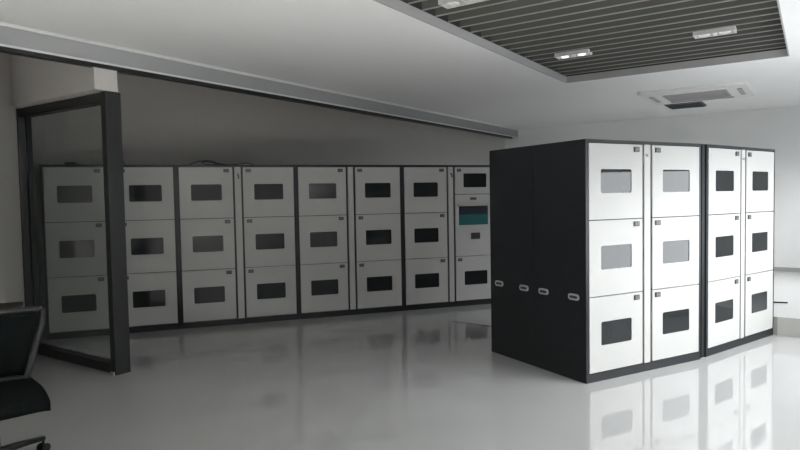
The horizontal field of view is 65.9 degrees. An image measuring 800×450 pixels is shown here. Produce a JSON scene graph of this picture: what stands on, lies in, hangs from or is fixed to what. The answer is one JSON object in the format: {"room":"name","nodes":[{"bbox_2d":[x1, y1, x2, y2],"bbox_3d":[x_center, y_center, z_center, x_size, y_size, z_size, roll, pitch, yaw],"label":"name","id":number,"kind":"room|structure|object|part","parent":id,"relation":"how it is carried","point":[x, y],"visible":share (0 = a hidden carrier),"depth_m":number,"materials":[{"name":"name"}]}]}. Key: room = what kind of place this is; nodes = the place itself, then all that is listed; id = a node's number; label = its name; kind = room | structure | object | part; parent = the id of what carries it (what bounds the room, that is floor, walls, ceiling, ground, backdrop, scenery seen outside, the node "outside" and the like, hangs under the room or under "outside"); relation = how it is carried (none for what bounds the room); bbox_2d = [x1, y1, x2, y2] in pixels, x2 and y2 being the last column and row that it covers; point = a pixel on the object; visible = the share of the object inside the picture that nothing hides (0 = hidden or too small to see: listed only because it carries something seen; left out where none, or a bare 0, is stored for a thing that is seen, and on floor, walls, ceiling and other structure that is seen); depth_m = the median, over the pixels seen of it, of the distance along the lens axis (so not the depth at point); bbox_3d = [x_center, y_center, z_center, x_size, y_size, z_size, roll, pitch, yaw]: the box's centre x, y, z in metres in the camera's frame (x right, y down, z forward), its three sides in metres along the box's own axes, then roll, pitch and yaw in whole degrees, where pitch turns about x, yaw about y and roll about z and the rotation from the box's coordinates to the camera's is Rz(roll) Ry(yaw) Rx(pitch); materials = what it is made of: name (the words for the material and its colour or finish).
{"room":"locker room","nodes":[
{"label":"locker room","id":0,"kind":"room"},
{"bbox_2d":[0,52,45,338],"bbox_3d":[-3.886,-0.270,6.016,0.150,3.250,3.454,-2,3,-19],"label":"wall","id":1,"kind":"structure","parent":0,"point":[11,256],"depth_m":6.12,"materials":[{"name":"paint"}]},
{"bbox_2d":[0,26,517,137],"bbox_3d":[-0.590,-1.885,8.624,0.251,0.565,10.600,1,3,34],"label":"ceiling beam","id":2,"kind":"structure","parent":1,"relation":"attached to","point":[8,36],"depth_m":6.27,"materials":[{"name":"grey paint"}]},
{"bbox_2d":[0,22,518,137],"bbox_3d":[-0.485,-1.676,8.565,0.032,0.182,10.600,1,3,34],"label":"trim","id":3,"kind":"structure","parent":1,"relation":"attached to","point":[1,23],"depth_m":6.28,"materials":[{"name":"silver metal"}]},
{"bbox_2d":[10,54,117,108],"bbox_3d":[-3.448,-1.551,6.015,2.030,0.705,0.215,1,3,34],"label":"wall","id":4,"kind":"structure","parent":0,"point":[34,81],"depth_m":5.78,"materials":[{"name":"paint"}]},
{"bbox_2d":[0,46,511,138],"bbox_3d":[-0.591,-1.562,8.462,0.078,0.033,10.300,1,3,34],"label":"trim","id":5,"kind":"structure","parent":4,"relation":"attached to","point":[7,50],"depth_m":6.31,"materials":[{"name":"black metal"}]},
{"bbox_2d":[117,72,147,77],"bbox_3d":[-3.550,-2.163,10.846,7.150,0.100,11.800,1,3,34],"label":"ceiling","id":6,"kind":"structure","parent":0,"point":[117,72],"depth_m":8.18,"materials":[{"name":"paint"}]},
{"bbox_2d":[44,74,504,164],"bbox_3d":[-1.117,-0.513,10.479,8.628,3.250,0.150,-3,3,-40],"label":"wall","id":7,"kind":"structure","parent":0,"point":[164,122],"depth_m":9.30,"materials":[{"name":"paint"}]},
{"bbox_2d":[0,304,799,449],"bbox_3d":[-1.894,1.381,6.968,14.100,0.200,15.700,1,3,34],"label":"floor","id":8,"kind":"structure","parent":0,"point":[422,379],"depth_m":4.81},
{"bbox_2d":[0,302,22,308],"bbox_3d":[-3.210,1.025,4.921,0.275,0.735,0.520,-2,3,-19],"label":"base cabinet","id":9,"kind":"object","parent":8,"relation":"on","point":[9,304],"visible":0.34,"depth_m":5.05,"materials":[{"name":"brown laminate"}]},
{"bbox_2d":[0,305,50,449],"bbox_3d":[-2.372,0.986,3.574,0.684,0.900,0.703,-3,3,-39],"label":"office chair","id":10,"kind":"object","parent":8,"relation":"on","point":[20,394],"visible":1,"depth_m":3.85,"materials":[{"name":"black fabric"}]},
{"bbox_3d":[-2.543,0.755,3.772,0.589,0.385,0.134,-3,3,-39],"label":"backrest","id":11,"kind":"part","parent":10,"relation":"part of","materials":[{"name":"black fabric"}]},
{"bbox_3d":[-2.536,0.756,3.763,0.679,0.450,0.175,-3,3,-39],"label":"backrest frame","id":12,"kind":"part","parent":10,"relation":"part of","materials":[{"name":"black plastic"}]},
{"bbox_3d":[-2.290,1.323,3.735,0.052,0.072,0.294,0,3,19],"label":"arm","id":13,"kind":"part","parent":10,"relation":"part of","materials":[{"name":"black plastic"}]},
{"bbox_3d":[-2.346,1.012,3.548,0.500,0.090,0.540,-3,3,-39],"label":"seat","id":14,"kind":"part","parent":10,"relation":"part of","materials":[{"name":"black fabric"}]},
{"bbox_2d":[16,91,130,375],"bbox_3d":[-3.242,0.074,6.018,1.700,2.540,0.160,1,3,34],"label":"door frame","id":15,"kind":"structure","parent":8,"relation":"on","point":[118,363],"depth_m":5.60,"materials":[{"name":"black metal"}]},
{"bbox_3d":[-3.930,0.068,6.451,0.075,2.540,0.070,1,3,34],"label":"post","id":16,"kind":"part","parent":15,"relation":"part of","materials":[{"name":"black metal"}]},
{"bbox_3d":[-3.888,0.064,6.517,0.070,2.540,0.053,1,3,34],"label":"post","id":17,"kind":"part","parent":15,"relation":"part of","materials":[{"name":"black metal"}]},
{"bbox_3d":[-3.258,-1.152,5.973,1.550,0.085,0.100,1,3,34],"label":"rail","id":18,"kind":"part","parent":15,"relation":"part of","materials":[{"name":"black metal"}]},
{"bbox_3d":[-3.215,1.300,6.079,1.550,0.085,0.100,1,3,34],"label":"rail","id":19,"kind":"part","parent":15,"relation":"part of","materials":[{"name":"black metal"}]},
{"bbox_3d":[-2.566,0.082,5.568,0.075,2.540,0.150,1,3,34],"label":"post","id":20,"kind":"part","parent":15,"relation":"part of","materials":[{"name":"black metal"}]},
{"bbox_2d":[39,164,180,339],"bbox_3d":[-3.477,0.282,7.541,1.465,2.000,0.656,-2,3,-19],"label":"locker","id":21,"kind":"object","parent":8,"relation":"on","point":[72,196],"visible":0.76,"depth_m":7.20,"materials":[{"name":"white metal"}]},
{"bbox_2d":[65,162,80,164],"bbox_3d":[-3.817,-0.715,7.198,0.160,0.035,0.070,-2,3,-19],"label":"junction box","id":22,"kind":"object","parent":21,"relation":"on","point":[66,163],"visible":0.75,"depth_m":7.16,"materials":[{"name":"black plastic"}]},
{"bbox_3d":[-3.743,-0.350,7.102,0.627,0.624,0.022,-2,3,-19],"label":"door","id":23,"kind":"part","parent":21,"relation":"part of","materials":[{"name":"grey paint"}]},
{"bbox_3d":[-3.732,0.281,7.129,0.627,0.624,0.022,-2,3,-19],"label":"door","id":24,"kind":"part","parent":21,"relation":"part of","materials":[{"name":"grey paint"}]},
{"bbox_3d":[-3.721,0.913,7.157,0.627,0.624,0.022,-2,3,-19],"label":"door","id":25,"kind":"part","parent":21,"relation":"part of","materials":[{"name":"grey paint"}]},
{"bbox_3d":[-3.032,-0.374,7.351,0.627,0.624,0.022,-2,3,-19],"label":"door","id":26,"kind":"part","parent":21,"relation":"part of","materials":[{"name":"grey paint"}]},
{"bbox_3d":[-3.021,0.258,7.379,0.627,0.624,0.022,-2,3,-19],"label":"door","id":27,"kind":"part","parent":21,"relation":"part of","materials":[{"name":"grey paint"}]},
{"bbox_3d":[-3.010,0.889,7.406,0.627,0.624,0.022,-2,3,-19],"label":"door","id":28,"kind":"part","parent":21,"relation":"part of","materials":[{"name":"grey paint"}]},
{"bbox_2d":[176,165,298,328],"bbox_3d":[-2.108,0.238,8.011,1.465,2.000,0.673,-2,3,-19],"label":"locker","id":29,"kind":"object","parent":8,"relation":"on","point":[238,250],"visible":0.93,"depth_m":7.71,"materials":[{"name":"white metal"}]},
{"bbox_3d":[-2.377,-0.395,7.580,0.627,0.624,0.022,-2,3,-19],"label":"door","id":30,"kind":"part","parent":29,"relation":"part of","materials":[{"name":"grey paint"}]},
{"bbox_3d":[-2.366,0.236,7.608,0.627,0.624,0.022,-2,3,-19],"label":"door","id":31,"kind":"part","parent":29,"relation":"part of","materials":[{"name":"grey paint"}]},
{"bbox_3d":[-2.355,0.868,7.635,0.627,0.624,0.022,-2,3,-19],"label":"door","id":32,"kind":"part","parent":29,"relation":"part of","materials":[{"name":"grey paint"}]},
{"bbox_2d":[189,160,253,164],"bbox_3d":[-2.215,-0.777,7.731,0.814,0.059,0.140,-2,3,-23],"label":"cable tangle","id":33,"kind":"object","parent":29,"relation":"on","point":[202,162],"visible":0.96,"depth_m":7.68,"materials":[{"name":"black rubber"}]},
{"bbox_3d":[-1.666,-0.419,7.830,0.627,0.624,0.022,-2,3,-19],"label":"door","id":34,"kind":"part","parent":29,"relation":"part of","materials":[{"name":"grey paint"}]},
{"bbox_3d":[-1.655,0.213,7.857,0.627,0.624,0.022,-2,3,-19],"label":"door","id":35,"kind":"part","parent":29,"relation":"part of","materials":[{"name":"grey paint"}]},
{"bbox_3d":[-1.644,0.845,7.885,0.627,0.624,0.022,-2,3,-19],"label":"door","id":36,"kind":"part","parent":29,"relation":"part of","materials":[{"name":"grey paint"}]},
{"bbox_2d":[295,165,403,318],"bbox_3d":[-0.745,0.193,8.498,1.465,2.000,0.656,-2,3,-19],"label":"locker","id":37,"kind":"object","parent":8,"relation":"on","point":[350,217],"visible":0.91,"depth_m":8.20,"materials":[{"name":"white metal"}]},
{"bbox_3d":[-1.012,-0.440,8.059,0.627,0.624,0.022,-2,3,-19],"label":"door","id":38,"kind":"part","parent":37,"relation":"part of","materials":[{"name":"grey paint"}]},
{"bbox_3d":[-1.001,0.192,8.086,0.627,0.624,0.022,-2,3,-19],"label":"door","id":39,"kind":"part","parent":37,"relation":"part of","materials":[{"name":"grey paint"}]},
{"bbox_3d":[-0.990,0.823,8.114,0.627,0.624,0.022,-2,3,-19],"label":"door","id":40,"kind":"part","parent":37,"relation":"part of","materials":[{"name":"grey paint"}]},
{"bbox_3d":[-0.300,-0.464,8.308,0.627,0.624,0.022,-2,3,-19],"label":"door","id":41,"kind":"part","parent":37,"relation":"part of","materials":[{"name":"grey paint"}]},
{"bbox_3d":[-0.289,0.168,8.336,0.627,0.624,0.022,-2,3,-19],"label":"door","id":42,"kind":"part","parent":37,"relation":"part of","materials":[{"name":"grey paint"}]},
{"bbox_3d":[-0.278,0.800,8.363,0.627,0.624,0.022,-2,3,-19],"label":"door","id":43,"kind":"part","parent":37,"relation":"part of","materials":[{"name":"grey paint"}]},
{"bbox_2d":[402,165,490,310],"bbox_3d":[0.626,0.148,8.961,1.465,2.000,0.688,-2,3,-19],"label":"locker","id":44,"kind":"object","parent":8,"relation":"on","point":[446,208],"visible":0.83,"depth_m":8.65,"materials":[{"name":"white metal"}]},
{"bbox_3d":[0.354,-0.485,8.537,0.627,0.624,0.022,-2,3,-19],"label":"door","id":45,"kind":"part","parent":44,"relation":"part of","materials":[{"name":"grey paint"}]},
{"bbox_3d":[0.365,0.147,8.565,0.627,0.624,0.022,-2,3,-19],"label":"door","id":46,"kind":"part","parent":44,"relation":"part of","materials":[{"name":"grey paint"}]},
{"bbox_3d":[0.376,0.778,8.592,0.627,0.624,0.022,-2,3,-19],"label":"door","id":47,"kind":"part","parent":44,"relation":"part of","materials":[{"name":"grey paint"}]},
{"bbox_3d":[1.063,-0.632,8.781,0.627,0.376,0.022,-2,3,-19],"label":"door","id":48,"kind":"part","parent":44,"relation":"part of","materials":[{"name":"grey paint"}]},
{"bbox_3d":[1.074,-0.001,8.809,0.627,0.873,0.022,-2,3,-19],"label":"control panel","id":49,"kind":"part","parent":44,"relation":"part of","materials":[{"name":"grey paint"}]},
{"bbox_3d":[1.087,0.755,8.842,0.627,0.624,0.022,-2,3,-19],"label":"door","id":50,"kind":"part","parent":44,"relation":"part of","materials":[{"name":"grey paint"}]},
{"bbox_2d":[457,202,489,205],"bbox_3d":[1.084,-0.302,8.766,0.577,0.050,0.048,-2,3,-19],"label":"hood","id":51,"kind":"object","parent":44,"relation":"attached to","point":[458,203],"depth_m":8.75,"materials":[{"name":"grey paint"}]},
{"bbox_2d":[489,145,533,365],"bbox_3d":[1.683,0.249,6.208,1.465,2.000,0.656,-2,3,-29],"label":"locker","id":52,"kind":"object","parent":8,"relation":"on","point":[511,169],"visible":0.3,"depth_m":5.83,"materials":[{"name":"black metal"}]},
{"bbox_3d":[0.967,0.571,6.024,0.010,0.052,0.125,-2,3,-29],"label":"handle","id":53,"kind":"part","parent":52,"relation":"part of","materials":[{"name":"grey metal"}]},
{"bbox_3d":[1.144,0.582,5.700,0.010,0.052,0.125,-2,3,-29],"label":"handle","id":54,"kind":"part","parent":52,"relation":"part of","materials":[{"name":"grey metal"}]},
{"bbox_2d":[533,139,700,383],"bbox_3d":[1.998,0.269,5.630,1.465,2.000,0.656,-2,3,-29],"label":"locker","id":55,"kind":"object","parent":8,"relation":"on","point":[617,223],"visible":1,"depth_m":5.30,"materials":[{"name":"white metal"}]},
{"bbox_3d":[1.270,0.589,5.468,0.010,0.052,0.125,-2,3,-29],"label":"handle","id":56,"kind":"part","parent":55,"relation":"part of","materials":[{"name":"grey metal"}]},
{"bbox_3d":[1.447,0.600,5.145,0.010,0.052,0.125,-2,3,-29],"label":"handle","id":57,"kind":"part","parent":55,"relation":"part of","materials":[{"name":"grey metal"}]},
{"bbox_3d":[1.801,-0.363,5.156,0.627,0.624,0.022,-2,3,-29],"label":"door","id":58,"kind":"part","parent":55,"relation":"part of","materials":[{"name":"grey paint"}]},
{"bbox_3d":[1.812,0.268,5.183,0.627,0.624,0.022,-2,3,-29],"label":"door","id":59,"kind":"part","parent":55,"relation":"part of","materials":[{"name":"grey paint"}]},
{"bbox_3d":[1.823,0.900,5.211,0.627,0.624,0.022,-2,3,-29],"label":"door","id":60,"kind":"part","parent":55,"relation":"part of","materials":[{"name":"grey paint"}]},
{"bbox_3d":[2.463,-0.391,5.516,0.627,0.624,0.022,-2,3,-29],"label":"door","id":61,"kind":"part","parent":55,"relation":"part of","materials":[{"name":"grey paint"}]},
{"bbox_3d":[2.474,0.241,5.544,0.627,0.624,0.022,-2,3,-29],"label":"door","id":62,"kind":"part","parent":55,"relation":"part of","materials":[{"name":"grey paint"}]},
{"bbox_3d":[2.485,0.873,5.571,0.627,0.624,0.022,-2,3,-29],"label":"door","id":63,"kind":"part","parent":55,"relation":"part of","materials":[{"name":"grey paint"}]},
{"bbox_2d":[700,144,774,357],"bbox_3d":[3.243,0.212,6.442,1.514,2.000,0.656,-3,3,-37],"label":"locker","id":64,"kind":"object","parent":8,"relation":"on","point":[738,183],"visible":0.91,"depth_m":6.12,"materials":[{"name":"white metal"}]},
{"bbox_3d":[3.152,0.842,6.016,0.627,0.624,0.022,-3,3,-37],"label":"door","id":65,"kind":"part","parent":64,"relation":"part of","materials":[{"name":"grey paint"}]},
{"bbox_3d":[3.141,0.210,5.988,0.627,0.624,0.022,-3,3,-37],"label":"door","id":66,"kind":"part","parent":64,"relation":"part of","materials":[{"name":"grey paint"}]},
{"bbox_3d":[3.130,-0.422,5.960,0.627,0.624,0.022,-3,3,-37],"label":"door","id":67,"kind":"part","parent":64,"relation":"part of","materials":[{"name":"grey paint"}]},
{"bbox_3d":[3.757,0.811,6.465,0.627,0.624,0.022,-3,3,-37],"label":"door","id":68,"kind":"part","parent":64,"relation":"part of","materials":[{"name":"grey paint"}]},
{"bbox_3d":[3.745,0.180,6.438,0.627,0.624,0.022,-3,3,-37],"label":"door","id":69,"kind":"part","parent":64,"relation":"part of","materials":[{"name":"grey paint"}]},
{"bbox_3d":[3.734,-0.452,6.410,0.627,0.624,0.022,-3,3,-37],"label":"door","id":70,"kind":"part","parent":64,"relation":"part of","materials":[{"name":"grey paint"}]},
{"bbox_2d":[0,0,799,128],"bbox_3d":[0.906,-1.664,4.851,6.950,0.068,15.600,1,3,34],"label":"ceiling","id":71,"kind":"structure","parent":0,"point":[371,49],"depth_m":6.13,"materials":[{"name":"white paint"}]},
{"bbox_2d":[373,0,789,82],"bbox_3d":[0.501,-1.804,3.257,2.424,0.460,9.180,1,3,34],"label":"trim","id":72,"kind":"structure","parent":71,"relation":"attached to","point":[418,5],"depth_m":6.48,"materials":[{"name":"grey paint"}]},
{"bbox_2d":[408,0,425,3],"bbox_3d":[1.030,-1.752,4.044,2.336,0.160,0.017,1,3,34],"label":"metal slat","id":73,"kind":"object","parent":72,"relation":"attached to","point":[409,1],"visible":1,"depth_m":4.67,"materials":[{"name":"grey metal"}]},
{"bbox_2d":[422,0,441,10],"bbox_3d":[1.145,-1.762,4.215,2.336,0.160,0.017,1,3,34],"label":"metal slat","id":74,"kind":"object","parent":72,"relation":"attached to","point":[428,4],"visible":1,"depth_m":4.83,"materials":[{"name":"grey metal"}]},
{"bbox_2d":[438,0,487,8],"bbox_3d":[0.487,-1.699,4.649,0.380,0.039,0.140,1,3,34],"label":"spotlight","id":75,"kind":"object","parent":74,"relation":"attached to","point":[447,4],"visible":1,"depth_m":4.68,"materials":[{"name":"silver metal"}]},
{"bbox_2d":[435,0,514,16],"bbox_3d":[1.260,-1.771,4.386,2.336,0.160,0.017,1,3,34],"label":"metal slat","id":76,"kind":"object","parent":72,"relation":"attached to","point":[440,11],"visible":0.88,"depth_m":4.87,"materials":[{"name":"grey metal"}]},
{"bbox_2d":[448,0,559,21],"bbox_3d":[1.375,-1.780,4.556,2.336,0.160,0.015,1,3,34],"label":"metal slat","id":77,"kind":"object","parent":72,"relation":"attached to","point":[517,4],"visible":0.7,"depth_m":4.96,"materials":[{"name":"grey metal"}]},
{"bbox_2d":[460,0,603,27],"bbox_3d":[1.490,-1.790,4.727,2.336,0.160,0.015,1,3,34],"label":"metal slat","id":78,"kind":"object","parent":72,"relation":"attached to","point":[560,4],"visible":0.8,"depth_m":5.04,"materials":[{"name":"grey metal"}]},
{"bbox_2d":[471,0,647,32],"bbox_3d":[1.605,-1.799,4.897,2.336,0.160,0.017,1,3,34],"label":"metal slat","id":79,"kind":"object","parent":72,"relation":"attached to","point":[606,3],"visible":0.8,"depth_m":5.12,"materials":[{"name":"grey metal"}]},
{"bbox_2d":[481,0,690,37],"bbox_3d":[1.721,-1.809,5.068,2.336,0.160,0.017,1,3,34],"label":"metal slat","id":80,"kind":"object","parent":72,"relation":"attached to","point":[650,3],"visible":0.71,"depth_m":5.20,"materials":[{"name":"grey metal"}]},
{"bbox_2d":[491,0,733,41],"bbox_3d":[1.836,-1.818,5.239,2.336,0.160,0.017,1,3,34],"label":"metal slat","id":81,"kind":"object","parent":72,"relation":"attached to","point":[693,3],"visible":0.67,"depth_m":5.27,"materials":[{"name":"grey metal"}]},
{"bbox_2d":[500,0,776,45],"bbox_3d":[1.951,-1.828,5.409,2.336,0.160,0.017,1,3,34],"label":"metal slat","id":82,"kind":"object","parent":72,"relation":"attached to","point":[736,3],"visible":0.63,"depth_m":5.34,"materials":[{"name":"grey metal"}]},
{"bbox_2d":[508,1,777,49],"bbox_3d":[2.066,-1.837,5.580,2.336,0.160,0.017,1,3,34],"label":"metal slat","id":83,"kind":"object","parent":72,"relation":"attached to","point":[773,4],"visible":0.48,"depth_m":5.47,"materials":[{"name":"grey metal"}]},
{"bbox_2d":[517,7,778,53],"bbox_3d":[2.181,-1.847,5.750,2.336,0.160,0.017,1,3,34],"label":"metal slat","id":84,"kind":"object","parent":72,"relation":"attached to","point":[769,11],"visible":0.46,"depth_m":5.65,"materials":[{"name":"grey metal"}]},
{"bbox_2d":[524,13,779,56],"bbox_3d":[2.296,-1.856,5.921,2.336,0.160,0.017,1,3,34],"label":"metal slat","id":85,"kind":"object","parent":72,"relation":"attached to","point":[772,16],"visible":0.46,"depth_m":5.82,"materials":[{"name":"grey metal"}]},
{"bbox_2d":[532,19,780,60],"bbox_3d":[2.411,-1.865,6.092,2.336,0.160,0.017,1,3,34],"label":"metal slat","id":86,"kind":"object","parent":72,"relation":"attached to","point":[778,21],"visible":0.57,"depth_m":6.03,"materials":[{"name":"grey metal"}]},
{"bbox_2d":[554,49,591,59],"bbox_3d":[1.829,-1.804,6.514,0.360,0.039,0.140,1,3,34],"label":"spotlight","id":87,"kind":"object","parent":86,"relation":"attached to","point":[583,52],"visible":0.98,"depth_m":6.48,"materials":[{"name":"silver metal"}]},
{"bbox_2d":[693,26,736,38],"bbox_3d":[2.922,-1.789,5.730,0.350,0.039,0.140,1,3,34],"label":"spotlight","id":88,"kind":"object","parent":86,"relation":"attached to","point":[732,29],"visible":0.97,"depth_m":5.70,"materials":[{"name":"silver metal"}]},
{"bbox_2d":[539,24,781,63],"bbox_3d":[2.526,-1.875,6.262,2.336,0.160,0.017,1,3,34],"label":"metal slat","id":89,"kind":"object","parent":72,"relation":"attached to","point":[775,27],"visible":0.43,"depth_m":6.17,"materials":[{"name":"grey metal"}]},
{"bbox_2d":[545,29,782,66],"bbox_3d":[2.641,-1.885,6.433,2.336,0.160,0.017,1,3,34],"label":"metal slat","id":90,"kind":"object","parent":72,"relation":"attached to","point":[776,32],"visible":0.43,"depth_m":6.34,"materials":[{"name":"grey metal"}]},
{"bbox_2d":[552,34,784,69],"bbox_3d":[2.756,-1.894,6.604,2.336,0.160,0.017,1,3,34],"label":"metal slat","id":91,"kind":"object","parent":72,"relation":"attached to","point":[775,37],"visible":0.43,"depth_m":6.51,"materials":[{"name":"grey metal"}]},
{"bbox_2d":[558,39,784,72],"bbox_3d":[2.871,-1.903,6.774,2.336,0.160,0.017,1,3,34],"label":"metal slat","id":92,"kind":"object","parent":72,"relation":"attached to","point":[778,41],"visible":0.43,"depth_m":6.68,"materials":[{"name":"grey metal"}]},
{"bbox_2d":[564,43,785,74],"bbox_3d":[2.986,-1.913,6.945,2.336,0.160,0.017,1,3,34],"label":"metal slat","id":93,"kind":"object","parent":72,"relation":"attached to","point":[780,45],"visible":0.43,"depth_m":6.85,"materials":[{"name":"grey metal"}]},
{"bbox_2d":[664,101,706,109],"bbox_3d":[4.521,-1.896,9.775,0.540,0.021,0.615,1,3,34],"label":"ceiling vent","id":94,"kind":"object","parent":71,"relation":"in","point":[699,103],"visible":0.96,"depth_m":9.72,"materials":[{"name":"grey"}]},
{"bbox_2d":[638,81,753,104],"bbox_3d":[4.165,-1.827,8.657,1.320,0.049,1.280,1,3,34],"label":"air conditioner","id":95,"kind":"object","parent":71,"relation":"attached to","point":[739,89],"visible":1,"depth_m":8.46,"materials":[{"name":"white plastic"}]},
{"bbox_2d":[662,89,731,101],"bbox_3d":[4.176,-1.814,8.674,0.800,0.020,0.640,1,3,34],"label":"grille","id":96,"kind":"object","parent":95,"relation":"attached to","point":[722,92],"depth_m":8.59,"materials":[{"name":"grey"}]},
{"bbox_2d":[505,106,799,267],"bbox_3d":[5.083,-0.761,11.381,7.300,3.450,0.200,1,3,34],"label":"wall","id":97,"kind":"structure","parent":0,"point":[778,129],"depth_m":10.62,"materials":[{"name":"white paint"}]},
{"bbox_2d":[773,271,799,337],"bbox_3d":[5.007,0.983,8.704,3.800,0.200,4.480,1,3,34],"label":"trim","id":98,"kind":"structure","parent":97,"relation":"attached to","point":[786,318],"depth_m":7.36,"materials":[{"name":"grey paint"}]},
{"bbox_2d":[774,267,799,271],"bbox_3d":[6.253,0.746,10.548,3.800,0.070,0.015,1,3,34],"label":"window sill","id":99,"kind":"structure","parent":97,"relation":"attached to","point":[785,269],"depth_m":10.37,"materials":[{"name":"grey paint"}]}
]}

